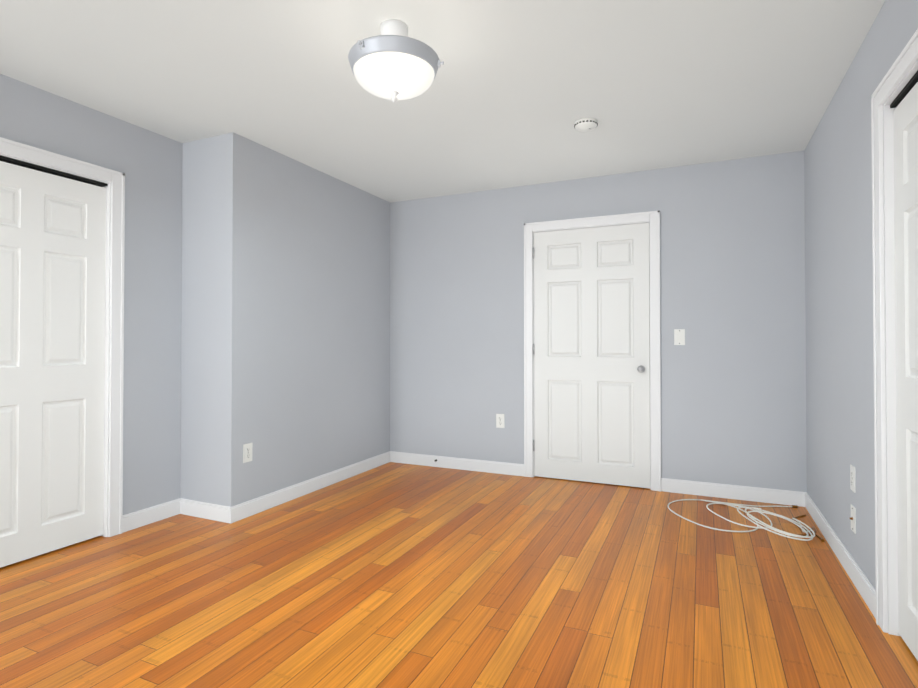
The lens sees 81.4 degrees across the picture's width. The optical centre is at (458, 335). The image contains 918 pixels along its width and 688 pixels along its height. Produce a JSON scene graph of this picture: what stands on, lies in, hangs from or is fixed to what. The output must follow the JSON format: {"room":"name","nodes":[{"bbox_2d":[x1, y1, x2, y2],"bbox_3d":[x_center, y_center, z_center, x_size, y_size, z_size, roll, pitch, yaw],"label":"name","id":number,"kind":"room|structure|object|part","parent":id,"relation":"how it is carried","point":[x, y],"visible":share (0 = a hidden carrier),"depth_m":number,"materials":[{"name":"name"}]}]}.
{"room":"empty bedroom","nodes":[
{"label":"empty bedroom","id":0,"kind":"room"},
{"bbox_2d":[0,74,182,514],"bbox_3d":[-2.503,-0.067,2.185,0.120,2.440,6.710,0,-1,24],"label":"wall","id":1,"kind":"structure","parent":0,"point":[148,163],"depth_m":3.28,"materials":[{"name":"paint"}]},
{"bbox_2d":[0,155,107,186],"bbox_3d":[-2.380,-0.883,2.436,0.055,0.013,1.500,0,-1,24],"label":"door track","id":2,"kind":"object","parent":1,"relation":"attached to","point":[47,170],"visible":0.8,"depth_m":2.85,"materials":[{"name":"black metal"}]},
{"bbox_2d":[0,161,105,567],"bbox_3d":[-2.225,0.144,2.765,0.034,2.008,0.748,0,-1,24],"label":"closet door","id":3,"kind":"structure","parent":2,"relation":"hanging from","point":[52,303],"depth_m":2.84,"materials":[{"name":"white wood"}]},
{"bbox_2d":[0,137,124,536],"bbox_3d":[-2.381,0.095,2.425,0.142,2.122,1.654,0,-1,24],"label":"door frame","id":4,"kind":"structure","parent":1,"relation":"attached to","point":[115,179],"depth_m":3.10,"materials":[{"name":"white wood"}]},
{"bbox_2d":[122,499,177,532],"bbox_3d":[-1.911,1.116,3.314,0.015,0.100,0.378,0,-1,24],"label":"baseboard","id":5,"kind":"structure","parent":1,"relation":"attached to","point":[146,516],"depth_m":3.30,"materials":[{"name":"white wood"}]},
{"bbox_2d":[180,132,389,506],"bbox_3d":[-1.240,-0.042,4.275,0.454,2.440,1.860,0,-1,24],"label":"wall","id":6,"kind":"structure","parent":0,"point":[285,344],"depth_m":3.67,"materials":[{"name":"paint"}]},
{"bbox_2d":[178,498,228,522],"bbox_3d":[-1.628,1.118,3.409,0.450,0.100,0.013,0,-1,24],"label":"baseboard","id":7,"kind":"structure","parent":6,"relation":"attached to","point":[210,511],"depth_m":3.41,"materials":[{"name":"white wood"}]},
{"bbox_2d":[243,443,252,462],"bbox_3d":[-1.360,0.758,3.441,0.008,0.118,0.074,0,-1,24],"label":"outlet","id":8,"kind":"object","parent":6,"relation":"attached to","point":[247,452],"visible":1,"depth_m":3.44,"materials":[{"name":"white plastic"}]},
{"bbox_2d":[226,451,389,523],"bbox_3d":[-1.031,1.127,4.160,0.015,0.100,1.873,0,-1,24],"label":"baseboard","id":9,"kind":"structure","parent":6,"relation":"attached to","point":[246,509],"depth_m":3.87,"materials":[{"name":"white wood"}]},
{"bbox_2d":[0,0,884,202],"bbox_3d":[-0.705,-1.346,1.451,4.014,0.100,6.830,0,-1,24],"label":"ceiling","id":10,"kind":"structure","parent":0,"point":[512,93],"depth_m":2.65,"materials":[{"name":"paint"}]},
{"bbox_2d":[348,19,443,102],"bbox_3d":[-0.270,-1.129,2.222,0.386,0.317,0.394,0,-1,24],"label":"light fixture","id":11,"kind":"object","parent":10,"relation":"attached to","point":[393,62],"visible":1,"depth_m":2.13,"materials":[{"name":"white glass"}]},
{"bbox_3d":[-0.270,-1.056,2.230,0.338,0.090,0.338,0,-1,24],"label":"lamp shade","id":12,"kind":"part","parent":11,"relation":"part of","materials":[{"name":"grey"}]},
{"bbox_2d":[574,118,597,131],"bbox_3d":[0.760,-1.254,3.199,0.136,0.042,0.136,0,-1,24],"label":"smoke detector","id":13,"kind":"object","parent":10,"relation":"attached to","point":[585,124],"visible":1,"depth_m":3.16,"materials":[{"name":"white plastic"}]},
{"bbox_2d":[0,462,917,687],"bbox_3d":[-0.705,1.194,1.420,4.014,0.100,6.830,0,-1,24],"label":"floor","id":14,"kind":"structure","parent":0,"point":[394,575],"depth_m":2.34,"materials":[{"name":"brown wood"}]},
{"bbox_2d":[668,499,824,541],"bbox_3d":[1.795,1.147,3.446,0.841,0.042,0.748,0,-1,24],"label":"coil","id":15,"kind":"object","parent":14,"relation":"on","point":[801,526],"visible":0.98,"depth_m":3.27,"materials":[{"name":"white plastic"}]},
{"bbox_2d":[390,151,806,491],"bbox_3d":[0.681,-0.040,4.491,4.014,2.440,0.120,0,-1,24],"label":"wall","id":16,"kind":"structure","parent":0,"point":[733,305],"depth_m":4.01,"materials":[{"name":"paint"}]},
{"bbox_2d":[390,451,523,475],"bbox_3d":[-0.040,1.133,4.730,1.292,0.100,0.015,0,-1,24],"label":"baseboard","id":17,"kind":"structure","parent":16,"relation":"attached to","point":[515,469],"depth_m":4.71,"materials":[{"name":"white wood"}]},
{"bbox_2d":[496,414,504,427],"bbox_3d":[0.353,0.731,4.560,0.074,0.118,0.008,0,-1,24],"label":"electrical outlet","id":18,"kind":"object","parent":16,"relation":"attached to","point":[500,420],"visible":1,"depth_m":4.56,"materials":[{"name":"white plastic"}]},
{"bbox_2d":[533,223,649,487],"bbox_3d":[1.032,0.155,4.255,0.917,2.030,0.096,0,-1,24],"label":"door","id":19,"kind":"structure","parent":16,"relation":"in","point":[591,354],"depth_m":4.25,"materials":[{"name":"white wood"}]},
{"bbox_3d":[0.621,0.115,4.446,0.011,1.690,0.010,0,-1,24],"label":"back door hinge","id":20,"kind":"part","parent":19,"relation":"part of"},
{"bbox_2d":[524,211,660,491],"bbox_3d":[1.059,0.119,4.305,1.070,2.118,0.142,0,-1,24],"label":"door frame","id":21,"kind":"structure","parent":16,"relation":"attached to","point":[653,217],"depth_m":4.17,"materials":[{"name":"white wood"}]},
{"bbox_2d":[674,329,684,344],"bbox_3d":[1.645,0.014,3.982,0.074,0.118,0.010,0,-1,24],"label":"light switch","id":22,"kind":"object","parent":16,"relation":"attached to","point":[679,336],"visible":1,"depth_m":3.98,"materials":[{"name":"white plastic"}]},
{"bbox_2d":[661,478,801,506],"bbox_3d":[1.936,1.123,3.834,0.908,0.100,0.015,0,-1,24],"label":"baseboard","id":23,"kind":"structure","parent":16,"relation":"attached to","point":[747,493],"depth_m":3.82,"materials":[{"name":"white wood"}]},
{"bbox_2d":[804,0,917,589],"bbox_3d":[1.043,-0.087,0.577,0.120,2.440,6.710,0,-1,24],"label":"wall","id":24,"kind":"structure","parent":0,"point":[839,301],"depth_m":2.64,"materials":[{"name":"paint"}]},
{"bbox_2d":[802,492,875,618],"bbox_3d":[2.024,1.111,2.888,0.013,0.100,1.664,0,-1,24],"label":"baseboard","id":25,"kind":"structure","parent":24,"relation":"attached to","point":[861,582],"depth_m":2.66,"materials":[{"name":"white wood"}]},
{"bbox_2d":[850,464,855,492],"bbox_3d":[1.861,0.677,2.525,0.008,0.118,0.074,0,-1,24],"label":"electrical outlet","id":26,"kind":"object","parent":24,"relation":"attached to","point":[852,480],"visible":1,"depth_m":2.51,"materials":[{"name":"white plastic"}]},
{"bbox_2d":[850,504,855,533],"bbox_3d":[1.857,0.867,2.524,0.016,0.118,0.074,0,-1,24],"label":"jack","id":27,"kind":"object","parent":24,"relation":"attached to","point":[853,518],"visible":0.98,"depth_m":2.51,"materials":[{"name":"white plastic"}]},
{"bbox_2d":[871,29,917,635],"bbox_3d":[1.390,0.082,1.366,0.142,2.122,1.654,0,-1,24],"label":"door frame","id":28,"kind":"structure","parent":24,"relation":"attached to","point":[902,66],"depth_m":2.07,"materials":[{"name":"white wood"}]},
{"bbox_2d":[890,71,917,107],"bbox_3d":[1.389,-0.896,1.379,0.055,0.013,1.500,0,-1,24],"label":"door track","id":29,"kind":"object","parent":24,"relation":"attached to","point":[906,89],"visible":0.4,"depth_m":1.94,"materials":[{"name":"black metal"}]},
{"bbox_2d":[893,82,917,660],"bbox_3d":[1.543,0.131,1.708,0.034,2.008,0.748,0,-1,24],"label":"closet door","id":30,"kind":"structure","parent":29,"relation":"hanging from","point":[905,117],"depth_m":1.95,"materials":[{"name":"white wood"}]}
]}

